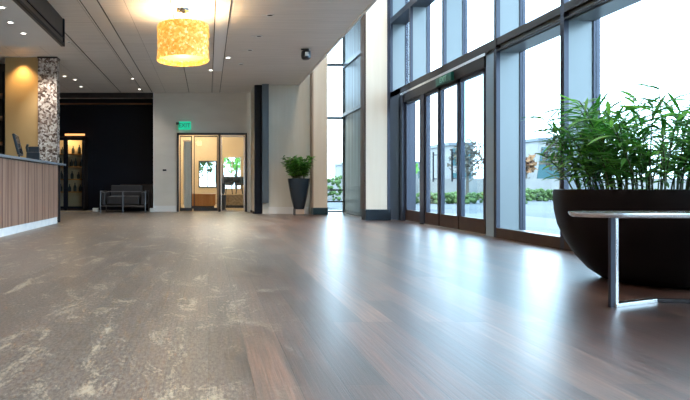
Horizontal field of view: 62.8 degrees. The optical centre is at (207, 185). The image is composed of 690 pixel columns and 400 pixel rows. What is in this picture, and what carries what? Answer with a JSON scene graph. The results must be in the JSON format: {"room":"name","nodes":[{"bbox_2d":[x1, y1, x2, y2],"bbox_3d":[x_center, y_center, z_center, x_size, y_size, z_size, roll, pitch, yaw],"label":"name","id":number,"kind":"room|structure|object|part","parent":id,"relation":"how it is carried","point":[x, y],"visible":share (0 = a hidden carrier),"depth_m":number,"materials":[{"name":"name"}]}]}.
{"room":"lobby","nodes":[
{"label":"lobby","id":0,"kind":"room"},
{"bbox_2d":[0,64,4,153],"bbox_3d":[-4.945,-0.895,10.950,2.110,3.150,0.100,0,0,0],"label":"wall","id":1,"kind":"structure","parent":0,"point":[2,66],"depth_m":10.90,"materials":[{"name":"black"}]},
{"bbox_2d":[0,72,4,153],"bbox_3d":[-4.700,-0.770,10.700,1.480,2.900,0.400,0,0,0],"label":"wall shelf","id":2,"kind":"object","parent":1,"relation":"attached to","point":[2,95],"visible":0.23,"depth_m":10.50,"materials":[{"name":"black paint"}]},
{"bbox_3d":[-3.980,-0.770,10.700,0.040,2.900,0.400,0,0,0],"label":"panel","id":3,"kind":"part","parent":2,"relation":"part of","materials":[{"name":"black paint"}]},
{"bbox_2d":[5,57,37,157],"bbox_3d":[-3.567,-0.895,10.480,0.645,3.150,0.240,0,0,0],"label":"wall","id":4,"kind":"structure","parent":0,"point":[21,73],"depth_m":10.36,"materials":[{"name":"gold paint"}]},
{"bbox_2d":[0,0,59,45],"bbox_3d":[-4.090,-2.270,1.500,3.820,0.400,13.000,0,0,0],"label":"ceiling","id":5,"kind":"structure","parent":0,"point":[10,35],"depth_m":7.19,"materials":[{"name":"grey paint"}]},
{"bbox_2d":[13,0,64,46],"bbox_3d":[-2.152,-2.270,3.510,0.055,0.400,9.020,0,0,0],"label":"trim","id":6,"kind":"structure","parent":5,"relation":"attached to","point":[42,12],"depth_m":7.16,"materials":[{"name":"black paint"}]},
{"bbox_2d":[37,57,59,220],"bbox_3d":[-3.070,-0.895,10.420,0.380,3.150,0.220,0,0,0],"label":"column","id":7,"kind":"structure","parent":0,"point":[48,67],"depth_m":10.32,"materials":[{"name":"multicoloured stone"}]},
{"bbox_2d":[60,99,152,209],"bbox_3d":[-3.640,-0.895,14.950,4.720,3.150,1.000,0,0,0],"label":"wall","id":8,"kind":"structure","parent":0,"point":[120,137],"depth_m":15.30,"materials":[{"name":"black paint"}]},
{"bbox_2d":[60,103,151,104],"bbox_3d":[-2.900,-2.320,15.270,2.600,0.040,0.060,0,0,0],"label":"trim","id":9,"kind":"structure","parent":8,"relation":"attached to","point":[60,103],"depth_m":15.24,"materials":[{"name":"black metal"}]},
{"bbox_2d":[60,93,152,97],"bbox_3d":[-3.725,-2.410,14.360,4.550,0.120,0.120,0,0,0],"label":"trim","id":10,"kind":"structure","parent":8,"relation":"attached to","point":[62,95],"depth_m":14.30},
{"bbox_2d":[0,0,372,98],"bbox_3d":[-1.900,-2.595,5.150,8.200,0.250,20.300,0,0,0],"label":"ceiling","id":11,"kind":"structure","parent":0,"point":[316,26],"depth_m":9.29,"materials":[{"name":"white paint"}]},
{"bbox_2d":[80,0,150,91],"bbox_3d":[-1.585,-2.467,7.600,0.230,0.006,13.200,0,0,0],"label":"trim","id":12,"kind":"structure","parent":11,"relation":"attached to","point":[93,7],"depth_m":9.02,"materials":[{"name":"grey paint"}]},
{"bbox_2d":[65,0,231,91],"bbox_3d":[-0.995,-2.466,7.600,2.622,0.009,13.200,0,0,0],"label":"trim","id":13,"kind":"structure","parent":11,"relation":"attached to","point":[79,0],"depth_m":9.39,"materials":[{"name":"black metal"}]},
{"bbox_2d":[157,7,209,66],"bbox_3d":[-0.346,-2.110,7.551,0.739,0.720,0.739,0,0,0],"label":"drum pendant","id":14,"kind":"object","parent":11,"relation":"hanging from","point":[183,42],"visible":1,"depth_m":7.28,"materials":[{"name":"yellow"}]},
{"bbox_3d":[-0.348,-2.007,7.550,0.700,0.435,0.700,0,0,0],"label":"lamp shade","id":15,"kind":"part","parent":14,"relation":"part of","materials":[{"name":"fabric"}]},
{"bbox_2d":[162,53,203,60],"bbox_3d":[-0.348,-1.815,7.550,0.640,0.010,0.640,0,0,0],"label":"diffuser","id":16,"kind":"object","parent":14,"relation":"attached to","point":[180,57],"depth_m":7.63,"materials":[{"name":"yellow"}]},
{"bbox_3d":[-0.348,-2.455,7.550,0.200,0.030,0.200,0,0,0],"label":"ceiling plate","id":17,"kind":"part","parent":14,"relation":"part of","materials":[{"name":"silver metal"}]},
{"bbox_2d":[213,0,230,70],"bbox_3d":[0.205,-2.467,6.300,0.210,0.006,10.600,0,0,0],"label":"trim","id":18,"kind":"structure","parent":11,"relation":"attached to","point":[222,6],"depth_m":8.61,"materials":[{"name":"white paint"}]},
{"bbox_2d":[262,84,268,202],"bbox_3d":[1.393,-1.030,13.120,0.155,2.880,0.100,0,0,0],"label":"panel","id":19,"kind":"object","parent":11,"relation":"hanging from","point":[265,87],"visible":1,"depth_m":13.07,"materials":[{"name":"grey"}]},
{"bbox_2d":[301,49,310,59],"bbox_3d":[1.766,-2.375,9.734,0.178,0.190,0.180,0,0,0],"label":"ceiling speaker","id":20,"kind":"object","parent":11,"relation":"attached to","point":[306,53],"visible":1,"depth_m":9.67,"materials":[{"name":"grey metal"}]},
{"bbox_2d":[154,93,250,211],"bbox_3d":[-0.055,-0.895,14.375,2.750,3.150,0.150,0,0,0],"label":"wall","id":21,"kind":"structure","parent":0,"point":[207,112],"depth_m":14.30,"materials":[{"name":"white paint"}]},
{"bbox_2d":[153,93,153,207],"bbox_3d":[-1.440,-0.895,14.348,0.020,3.150,0.105,0,0,0],"label":"trim","id":22,"kind":"structure","parent":21,"relation":"attached to","point":[153,93],"depth_m":14.29,"materials":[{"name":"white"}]},
{"bbox_2d":[154,206,175,211],"bbox_3d":[-1.135,0.600,14.290,0.590,0.160,0.020,0,0,0],"label":"baseboard","id":23,"kind":"structure","parent":21,"relation":"attached to","point":[157,208],"depth_m":14.28,"materials":[{"name":"white paint"}]},
{"bbox_2d":[176,121,190,129],"bbox_3d":[-0.645,-1.590,14.250,0.390,0.220,0.100,0,0,0],"label":"exit sign","id":24,"kind":"object","parent":21,"relation":"attached to","point":[182,125],"visible":1,"depth_m":14.21,"materials":[{"name":"teal plastic"}]},
{"bbox_2d":[177,133,246,211],"bbox_3d":[0.105,-0.360,14.318,1.850,2.080,0.164,0,0,0],"label":"door","id":25,"kind":"structure","parent":21,"relation":"in","point":[219,137],"depth_m":14.25,"materials":[{"name":"grey metal"}]},
{"bbox_2d":[179,135,244,203],"bbox_3d":[0.700,-0.770,17.375,4.000,2.900,5.850,0,0,0],"label":"wall","id":26,"kind":"structure","parent":0,"point":[205,147],"depth_m":20.20,"materials":[{"name":"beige paint"}]},
{"bbox_2d":[199,161,216,187],"bbox_3d":[-0.010,-0.440,20.210,0.680,1.000,0.080,0,0,0],"label":"window","id":27,"kind":"structure","parent":26,"relation":"in","point":[199,161],"depth_m":20.17,"materials":[{"name":"grey metal"}]},
{"bbox_2d":[223,157,240,188],"bbox_3d":[0.900,-0.485,20.210,0.700,1.230,0.080,0,0,0],"label":"window","id":28,"kind":"structure","parent":26,"relation":"in","point":[223,157],"depth_m":20.17,"materials":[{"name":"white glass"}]},
{"bbox_2d":[262,75,309,213],"bbox_3d":[1.915,-2.420,13.275,1.170,6.200,0.150,0,0,0],"label":"wall","id":29,"kind":"structure","parent":0,"point":[289,105],"depth_m":13.20,"materials":[{"name":"white paint"}]},
{"bbox_2d":[269,207,308,213],"bbox_3d":[1.970,0.595,13.190,0.980,0.170,0.020,0,0,0],"label":"baseboard","id":30,"kind":"structure","parent":29,"relation":"attached to","point":[272,210],"depth_m":13.18,"materials":[{"name":"white paint"}]},
{"bbox_2d":[298,0,376,85],"bbox_3d":[2.217,-2.587,4.100,0.035,0.265,18.200,0,0,0],"label":"trim","id":31,"kind":"structure","parent":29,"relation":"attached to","point":[373,1],"depth_m":8.90,"materials":[{"name":"white paint"}]},
{"bbox_2d":[310,56,327,214],"bbox_3d":[2.652,-2.420,12.928,0.375,6.200,0.285,0,0,0],"label":"column","id":32,"kind":"structure","parent":0,"point":[318,76],"depth_m":12.80,"materials":[{"name":"paint"}]},
{"bbox_3d":[2.482,-2.502,12.930,0.035,6.035,0.260,0,0,0],"label":"edge trim","id":33,"kind":"part","parent":32,"relation":"part of","materials":[{"name":"beige"}]},
{"bbox_2d":[310,38,344,212],"bbox_3d":[3.400,-2.420,13.550,1.800,6.200,0.200,0,0,0],"label":"wall","id":34,"kind":"structure","parent":0,"point":[344,38],"depth_m":13.53,"materials":[{"name":"beige paint"}]},
{"bbox_2d":[327,37,343,212],"bbox_3d":[3.120,-2.420,13.600,0.620,6.200,0.070,0,0,0],"label":"window","id":35,"kind":"structure","parent":34,"relation":"in","point":[342,63],"depth_m":13.57,"materials":[{"name":"grey metal"}]},
{"bbox_2d":[342,20,361,216],"bbox_3d":[3.430,-2.420,12.700,0.100,6.200,1.800,0,0,0],"label":"window","id":36,"kind":"structure","parent":34,"relation":"in","point":[351,115],"depth_m":12.78,"materials":[{"name":"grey glass"}]},
{"bbox_3d":[3.430,-3.740,12.715,0.020,1.360,1.730,0,0,0],"label":"fluted pane","id":37,"kind":"part","parent":36,"relation":"part of","materials":[{"name":"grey glass"}]},
{"bbox_3d":[3.430,-2.390,12.715,0.020,1.100,1.730,0,0,0],"label":"fluted pane","id":38,"kind":"part","parent":36,"relation":"part of","materials":[{"name":"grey glass"}]},
{"bbox_3d":[3.430,-0.555,12.715,0.020,2.370,1.730,0,0,0],"label":"fluted pane","id":39,"kind":"part","parent":36,"relation":"part of","materials":[{"name":"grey glass"}]},
{"bbox_2d":[0,204,689,399],"bbox_3d":[-0.930,0.740,7.650,10.140,0.120,25.300,0,0,0],"label":"floor","id":40,"kind":"structure","parent":0,"point":[109,304],"depth_m":2.81,"materials":[{"name":"brown wood"}]},
{"bbox_2d":[0,154,65,236],"bbox_3d":[-3.125,0.130,5.615,0.850,1.100,9.330,0,0,0],"label":"reception desk","id":41,"kind":"object","parent":40,"relation":"on","point":[29,188],"depth_m":8.18,"materials":[{"name":"brown wood"}]},
{"bbox_2d":[12,133,23,156],"bbox_3d":[-2.989,-0.616,8.542,0.160,0.391,0.480,0,0,-12],"label":"monitor","id":42,"kind":"object","parent":41,"relation":"on","point":[16,139],"visible":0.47,"depth_m":8.36,"materials":[{"name":"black plastic"}]},
{"bbox_2d":[25,144,39,159],"bbox_3d":[-2.994,-0.570,9.219,0.237,0.300,0.152,0,0,-15],"label":"desk phone","id":43,"kind":"object","parent":41,"relation":"on","point":[32,151],"visible":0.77,"depth_m":9.20,"materials":[{"name":"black plastic"}]},
{"bbox_2d":[0,154,65,165],"bbox_3d":[-3.125,-0.400,5.615,0.850,0.040,9.330,0,0,0],"label":"countertop","id":44,"kind":"structure","parent":41,"relation":"on","point":[1,155],"depth_m":8.21,"materials":[{"name":"grey stone"}]},
{"bbox_3d":[-2.790,0.150,10.120,0.040,1.060,0.040,0,0,0],"label":"post","id":45,"kind":"part","parent":41,"relation":"part of","materials":[{"name":"grey metal"}]},
{"bbox_2d":[60,134,87,210],"bbox_3d":[-3.830,-0.380,15.080,0.860,2.120,0.440,0,0,0],"label":"display cabinet","id":46,"kind":"object","parent":40,"relation":"on","point":[69,201],"visible":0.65,"depth_m":15.11,"materials":[{"name":"brown metal"}]},
{"bbox_3d":[-4.085,-0.350,14.885,0.270,1.940,0.030,0,0,0],"label":"door","id":47,"kind":"part","parent":46,"relation":"part of","materials":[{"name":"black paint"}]},
{"bbox_2d":[60,166,81,167],"bbox_3d":[-3.830,-0.532,15.110,0.780,0.025,0.300,0,0,0],"label":"shelf","id":48,"kind":"object","parent":46,"relation":"attached to","point":[60,166],"depth_m":15.07,"materials":[{"name":"orange wood"}]},
{"bbox_3d":[-3.830,-0.350,15.283,0.780,1.900,0.025,0,0,0],"label":"panel","id":49,"kind":"part","parent":46,"relation":"part of","materials":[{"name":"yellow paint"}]},
{"bbox_3d":[-3.665,-0.350,14.885,0.450,1.940,0.030,0,0,0],"label":"door","id":50,"kind":"part","parent":46,"relation":"part of","materials":[{"name":"black paint"}]},
{"bbox_2d":[60,211,91,211],"bbox_3d":[-3.500,0.672,14.250,0.840,0.015,0.440,0,0,0],"label":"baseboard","id":51,"kind":"structure","parent":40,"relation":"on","point":[60,211],"depth_m":14.08,"materials":[{"name":"black wood"}]},
{"bbox_2d":[100,185,148,212],"bbox_3d":[-2.170,0.330,14.150,1.170,0.700,0.830,0,0,0],"label":"sofa","id":52,"kind":"object","parent":40,"relation":"on","point":[122,196],"visible":0.99,"depth_m":13.80,"materials":[{"name":"grey leather"}]},
{"bbox_3d":[-2.675,0.320,14.160,0.100,0.320,0.740,0,0,0],"label":"armrest","id":53,"kind":"part","parent":52,"relation":"part of","materials":[{"name":"grey metal"}]},
{"bbox_3d":[-2.170,0.327,13.750,1.140,0.394,0.028,0,0,0],"label":"rail","id":54,"kind":"part","parent":52,"relation":"part of","materials":[{"name":"grey metal"}]},
{"bbox_3d":[-2.170,0.370,14.080,0.820,0.220,0.580,0,0,0],"label":"seat","id":55,"kind":"part","parent":52,"relation":"part of","materials":[{"name":"grey leather"}]},
{"bbox_3d":[-2.170,0.180,14.440,0.820,0.400,0.180,0,0,0],"label":"backrest","id":56,"kind":"part","parent":52,"relation":"part of","materials":[{"name":"grey leather"}]},
{"bbox_3d":[-1.665,0.320,14.160,0.100,0.320,0.740,0,0,0],"label":"armrest","id":57,"kind":"part","parent":52,"relation":"part of","materials":[{"name":"grey metal"}]},
{"bbox_2d":[120,184,152,210],"bbox_3d":[-1.950,0.315,14.980,0.900,0.730,0.440,0,0,0],"label":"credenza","id":58,"kind":"object","parent":40,"relation":"on","point":[145,187],"visible":0.41,"depth_m":14.78,"materials":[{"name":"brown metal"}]},
{"bbox_2d":[192,194,215,208],"bbox_3d":[-0.165,0.460,16.400,0.810,0.440,0.440,0,0,0],"label":"base cabinet","id":59,"kind":"object","parent":40,"relation":"on","point":[201,200],"visible":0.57,"depth_m":16.20,"materials":[{"name":"orange wood"}]},
{"bbox_2d":[224,176,233,193],"bbox_3d":[0.750,0.171,19.204,0.380,1.022,0.372,0,0,0],"label":"bar stool","id":60,"kind":"object","parent":40,"relation":"on","point":[228,180],"visible":0.73,"depth_m":19.31,"materials":[{"name":"grey fabric"}]},
{"bbox_3d":[0.750,-0.220,19.293,0.380,0.240,0.193,0,0,0],"label":"backrest","id":61,"kind":"part","parent":60,"relation":"part of","materials":[{"name":"grey fabric"}]},
{"bbox_2d":[222,194,243,207],"bbox_3d":[0.850,0.470,17.000,0.900,0.420,0.500,0,0,0],"label":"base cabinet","id":62,"kind":"object","parent":40,"relation":"on","point":[232,200],"visible":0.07,"depth_m":16.75,"materials":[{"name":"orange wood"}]},
{"bbox_3d":[0.850,0.640,17.000,0.860,0.080,0.440,0,0,0],"label":"leg","id":63,"kind":"part","parent":62,"relation":"part of","materials":[{"name":"grey metal"}]},
{"bbox_2d":[234,177,243,193],"bbox_3d":[1.120,0.171,19.304,0.380,1.022,0.372,0,0,0],"label":"bar stool","id":64,"kind":"object","parent":40,"relation":"on","point":[237,180],"visible":0.71,"depth_m":19.39,"materials":[{"name":"grey fabric"}]},
{"bbox_3d":[1.120,-0.220,19.393,0.380,0.240,0.193,0,0,0],"label":"backrest","id":65,"kind":"part","parent":64,"relation":"part of","materials":[{"name":"grey fabric"}]},
{"bbox_2d":[250,85,261,213],"bbox_3d":[1.222,-0.895,13.710,0.213,3.150,1.020,0,0,0],"label":"pilaster","id":66,"kind":"object","parent":40,"relation":"on","point":[256,92],"visible":0.98,"depth_m":13.20,"materials":[{"name":"black paint"}]},
{"bbox_3d":[1.133,-0.925,13.750,0.015,3.090,0.900,0,0,0],"label":"panel","id":67,"kind":"part","parent":66,"relation":"part of","materials":[{"name":"black metal"}]},
{"bbox_3d":[1.234,-0.895,13.260,0.188,3.150,0.120,0,0,0],"label":"casing","id":68,"kind":"part","parent":66,"relation":"part of","materials":[{"name":"black paint"}]},
{"bbox_2d":[288,178,309,214],"bbox_3d":[2.130,0.253,12.650,0.524,0.855,0.524,0,0,0],"label":"pot","id":69,"kind":"object","parent":40,"relation":"on","point":[298,187],"visible":0.99,"depth_m":12.49,"materials":[{"name":"grey ceramic"}]},
{"bbox_2d":[281,155,313,177],"bbox_3d":[2.101,-0.430,12.656,0.828,0.601,0.755,0,0,0],"label":"bush","id":70,"kind":"object","parent":69,"relation":"on","point":[297,167],"visible":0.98,"depth_m":12.50,"materials":[{"name":"green plant"}]},
{"bbox_2d":[399,53,493,236],"bbox_3d":[3.904,-0.570,8.950,0.273,2.500,3.500,0,0,0],"label":"door","id":71,"kind":"structure","parent":40,"relation":"on","point":[483,64],"depth_m":8.88,"materials":[{"name":"brown metal"}]},
{"bbox_2d":[390,89,399,219],"bbox_3d":[3.860,-0.630,10.985,0.160,2.620,0.730,0,0,0],"label":"door frame","id":72,"kind":"structure","parent":71,"relation":"attached to","point":[394,101],"depth_m":10.94,"materials":[{"name":"grey metal"}]},
{"bbox_3d":[3.860,0.560,10.090,0.070,0.200,0.740,0,0,0],"label":"kick rail","id":73,"kind":"part","parent":71,"relation":"part of","materials":[{"name":"brown wood"}]},
{"bbox_3d":[3.860,0.560,9.240,0.070,0.200,0.560,0,0,0],"label":"kick rail","id":74,"kind":"part","parent":71,"relation":"part of","materials":[{"name":"brown wood"}]},
{"bbox_3d":[3.804,-0.320,9.060,0.073,0.500,0.026,0,0,0],"label":"handle","id":75,"kind":"part","parent":71,"relation":"part of","materials":[{"name":"grey metal"}]},
{"bbox_3d":[3.810,-1.800,8.995,0.060,0.040,3.250,0,0,0],"label":"header rail","id":76,"kind":"part","parent":71,"relation":"part of","materials":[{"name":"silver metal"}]},
{"bbox_2d":[436,71,453,86],"bbox_3d":[3.773,-1.700,8.620,0.053,0.140,0.560,0,0,0],"label":"exit sign","id":77,"kind":"object","parent":71,"relation":"attached to","point":[444,79],"visible":1,"depth_m":8.56,"materials":[{"name":"teal plastic"}]},
{"bbox_3d":[3.860,0.560,8.590,0.070,0.200,0.660,0,0,0],"label":"kick rail","id":78,"kind":"part","parent":71,"relation":"part of","materials":[{"name":"brown wood"}]},
{"bbox_3d":[3.804,-0.320,8.360,0.073,0.500,0.026,0,0,0],"label":"handle","id":79,"kind":"part","parent":71,"relation":"part of","materials":[{"name":"grey metal"}]},
{"bbox_3d":[3.804,-0.320,8.120,0.073,0.500,0.026,0,0,0],"label":"handle","id":80,"kind":"part","parent":71,"relation":"part of","materials":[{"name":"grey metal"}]},
{"bbox_3d":[3.860,0.560,7.840,0.070,0.200,0.760,0,0,0],"label":"kick rail","id":81,"kind":"part","parent":71,"relation":"part of","materials":[{"name":"brown wood"}]},
{"bbox_2d":[553,189,689,288],"bbox_3d":[3.190,0.352,3.850,1.234,0.655,1.234,0,0,0],"label":"bowl planter","id":82,"kind":"object","parent":40,"relation":"on","point":[654,252],"visible":0.9,"depth_m":3.52,"materials":[{"name":"black ceramic"}]},
{"bbox_2d":[518,80,689,189],"bbox_3d":[3.254,-0.386,3.812,1.603,0.936,1.880,0,0,10],"label":"leafy plant","id":83,"kind":"object","parent":82,"relation":"on","point":[598,156],"visible":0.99,"depth_m":3.75,"materials":[{"name":"green plant"}]},
{"bbox_2d":[568,211,689,307],"bbox_3d":[2.732,0.412,3.018,1.415,0.535,0.346,0,0,0],"label":"table","id":84,"kind":"object","parent":40,"relation":"on","point":[613,217],"visible":1,"depth_m":3.02,"materials":[{"name":"silver metal"}]},
{"bbox_3d":[2.266,0.425,3.031,0.024,0.509,0.022,0,0,0],"label":"leg","id":85,"kind":"part","parent":84,"relation":"part of","materials":[{"name":"grey metal"}]},
{"bbox_3d":[2.287,0.425,3.027,0.018,0.509,0.018,0,0,0],"label":"leg","id":86,"kind":"part","parent":84,"relation":"part of","materials":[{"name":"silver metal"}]},
{"bbox_2d":[360,0,390,219],"bbox_3d":[3.357,-2.420,10.828,0.525,6.200,0.285,0,0,0],"label":"column","id":87,"kind":"structure","parent":0,"point":[375,23],"depth_m":10.70,"materials":[{"name":"paint"}]},
{"bbox_3d":[3.112,-2.527,10.830,0.035,5.985,0.260,0,0,0],"label":"edge trim","id":88,"kind":"part","parent":87,"relation":"part of","materials":[{"name":"grey metal"}]},
{"bbox_3d":[3.578,-2.527,10.832,0.055,5.985,0.275,0,0,0],"label":"trim","id":89,"kind":"part","parent":87,"relation":"part of","materials":[{"name":"grey metal"}]},
{"bbox_2d":[390,0,408,91],"bbox_3d":[3.980,-3.730,11.250,0.380,3.580,0.080,0,0,0],"label":"window","id":90,"kind":"structure","parent":0,"point":[399,33],"depth_m":11.22,"materials":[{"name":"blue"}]},
{"bbox_2d":[390,0,430,97],"bbox_3d":[3.975,-3.640,10.699,0.390,3.760,1.178,0,0,0],"label":"window","id":91,"kind":"structure","parent":0,"point":[419,18],"depth_m":10.12,"materials":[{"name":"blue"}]},
{"bbox_2d":[408,0,466,88],"bbox_3d":[3.975,-3.640,9.434,0.390,3.760,1.508,0,0,0],"label":"window","id":92,"kind":"structure","parent":0,"point":[454,12],"depth_m":8.70,"materials":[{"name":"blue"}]},
{"bbox_2d":[441,0,525,237],"bbox_3d":[3.975,-2.420,7.924,0.390,6.200,1.668,0,0,0],"label":"window","id":93,"kind":"structure","parent":0,"point":[509,67],"depth_m":7.11,"materials":[{"name":"grey"}]},
{"bbox_2d":[496,0,599,249],"bbox_3d":[3.980,-2.420,6.420,0.380,6.200,1.360,0,0,0],"label":"window","id":94,"kind":"structure","parent":0,"point":[579,40],"depth_m":5.75,"materials":[{"name":"grey"}]},
{"bbox_3d":[3.815,0.615,6.455,0.050,0.130,1.286,0,0,0],"label":"sill","id":95,"kind":"part","parent":94,"relation":"part of","materials":[{"name":"brown wood"}]},
{"bbox_3d":[4.005,0.630,6.455,0.330,0.100,1.270,0,0,0],"label":"sill","id":96,"kind":"part","parent":94,"relation":"part of","materials":[{"name":"silver metal"}]},
{"bbox_2d":[564,0,641,250],"bbox_3d":[3.980,-2.420,4.920,0.380,6.200,1.660,0,0,0],"label":"window","id":97,"kind":"structure","parent":0,"point":[579,10],"depth_m":5.48,"materials":[{"name":"grey metal"}]},
{"bbox_3d":[3.815,0.615,4.955,0.050,0.130,1.586,0,0,0],"label":"sill","id":98,"kind":"part","parent":97,"relation":"part of","materials":[{"name":"brown wood"}]},
{"bbox_3d":[0.710,0.678,14.875,3.980,0.004,0.850,0,0,0],"label":"floor","id":99,"kind":"structure","parent":0,"visible":0},
{"bbox_2d":[183,140,190,207],"bbox_3d":[-0.560,-0.286,14.755,0.240,1.932,0.070,0,0,0],"label":"curtain","id":100,"kind":"object","parent":99,"relation":"on","point":[187,143],"visible":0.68,"depth_m":14.73,"materials":[{"name":"white fabric"}]},
{"bbox_2d":[222,171,225,209],"bbox_3d":[0.420,0.130,14.850,0.200,1.100,0.200,0,0,0],"label":"umbrella stand","id":101,"kind":"object","parent":99,"relation":"on","point":[223,183],"visible":0.61,"depth_m":14.79,"materials":[{"name":"grey metal"}]},
{"label":"outside","id":102,"kind":"structure","parent":0,"visible":0},
{"bbox_2d":[327,199,555,218],"bbox_3d":[40.000,0.835,40.000,160.000,0.190,200.000,0,0,0],"label":"ground","id":103,"kind":"structure","parent":102,"point":[543,209],"depth_m":18.58,"materials":[{"name":"grey concrete"}]},
{"bbox_2d":[200,162,214,177],"bbox_3d":[-0.552,-1.059,26.896,2.410,3.603,2.508,0,0,0],"label":"tree","id":104,"kind":"object","parent":103,"relation":"on","point":[202,164],"visible":0.03,"depth_m":26.98,"materials":[{"name":"green plant"}]},
{"bbox_2d":[212,158,239,187],"bbox_3d":[1.483,-1.025,28.957,2.677,3.534,2.524,0,0,0],"label":"tree","id":105,"kind":"object","parent":103,"relation":"on","point":[236,166],"visible":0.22,"depth_m":28.66,"materials":[{"name":"green plant"}]},
{"bbox_3d":[1.483,-1.559,28.957,2.677,2.466,2.524,0,0,0],"label":"crown","id":106,"kind":"part","parent":105,"relation":"part of","materials":[{"name":"green plant"}]},
{"bbox_2d":[327,174,341,200],"bbox_3d":[5.020,0.065,26.983,4.190,1.396,1.035,0,0,0],"label":"hedge","id":107,"kind":"object","parent":103,"relation":"on","point":[337,181],"visible":0.18,"depth_m":26.76,"materials":[{"name":"green plant"}]},
{"bbox_2d":[334,162,419,178],"bbox_3d":[20.000,-0.985,62.925,9.300,3.450,6.150,0,0,0],"label":"building","id":108,"kind":"structure","parent":103,"relation":"on","point":[338,166],"depth_m":63.16,"materials":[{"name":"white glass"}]},
{"bbox_2d":[430,142,474,178],"bbox_3d":[21.600,-1.485,48.925,2.300,4.450,6.150,0,0,0],"label":"building","id":109,"kind":"structure","parent":103,"relation":"on","point":[450,145],"depth_m":46.45,"materials":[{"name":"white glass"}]},
{"bbox_2d":[447,138,482,194],"bbox_3d":[13.244,-0.874,27.494,1.924,3.233,2.016,0,0,27],"label":"tree","id":110,"kind":"object","parent":103,"relation":"on","point":[469,162],"visible":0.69,"depth_m":27.41,"materials":[{"name":"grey plant"}]},
{"bbox_3d":[13.184,-1.468,27.504,1.908,2.046,1.991,0,0,19],"label":"crown","id":111,"kind":"part","parent":110,"relation":"part of","materials":[{"name":"green plant"}]},
{"bbox_2d":[416,191,529,203],"bbox_3d":[9.612,0.500,22.499,7.346,0.591,1.015,0,0,0],"label":"hedge","id":112,"kind":"object","parent":103,"relation":"on","point":[451,198],"visible":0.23,"depth_m":22.20,"materials":[{"name":"green plant"}]},
{"bbox_2d":[327,179,686,198],"bbox_3d":[24.500,0.165,30.150,40.000,1.150,0.300,0,0,0],"label":"wall","id":113,"kind":"structure","parent":103,"relation":"on","point":[475,185],"depth_m":30.00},
{"bbox_2d":[526,154,537,178],"bbox_3d":[18.561,-0.555,31.525,1.278,2.597,1.225,0,0,-43],"label":"tree","id":114,"kind":"object","parent":103,"relation":"on","point":[530,163],"visible":0.49,"depth_m":31.19,"materials":[{"name":"brown plant"}]},
{"bbox_2d":[526,138,558,178],"bbox_3d":[29.425,-1.685,48.925,3.850,4.850,6.150,0,0,0],"label":"building","id":115,"kind":"structure","parent":103,"relation":"on","point":[532,147],"depth_m":46.00,"materials":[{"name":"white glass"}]},
{"bbox_2d":[539,139,559,188],"bbox_3d":[16.188,-0.729,24.787,1.736,2.943,1.701,0,0,0],"label":"tree","id":116,"kind":"object","parent":103,"relation":"on","point":[547,151],"visible":0.23,"depth_m":24.96,"materials":[{"name":"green plant"}]},
{"bbox_3d":[16.188,-1.371,24.787,1.736,1.659,1.701,0,0,0],"label":"crown","id":117,"kind":"part","parent":116,"relation":"part of","materials":[{"name":"green plant"}]},
{"bbox_2d":[526,188,655,200],"bbox_3d":[18.000,0.443,26.494,8.142,0.730,1.035,0,0,0],"label":"hedge","id":118,"kind":"object","parent":103,"relation":"on","point":[547,195],"visible":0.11,"depth_m":26.25,"materials":[{"name":"green plant"}]},
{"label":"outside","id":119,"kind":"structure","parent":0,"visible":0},
{"bbox_2d":[445,213,559,234],"bbox_3d":[5.835,0.725,2.000,3.330,0.030,24.000,0,0,0],"label":"path","id":120,"kind":"structure","parent":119,"point":[537,224],"depth_m":10.22,"materials":[{"name":"grey concrete"}]}
]}

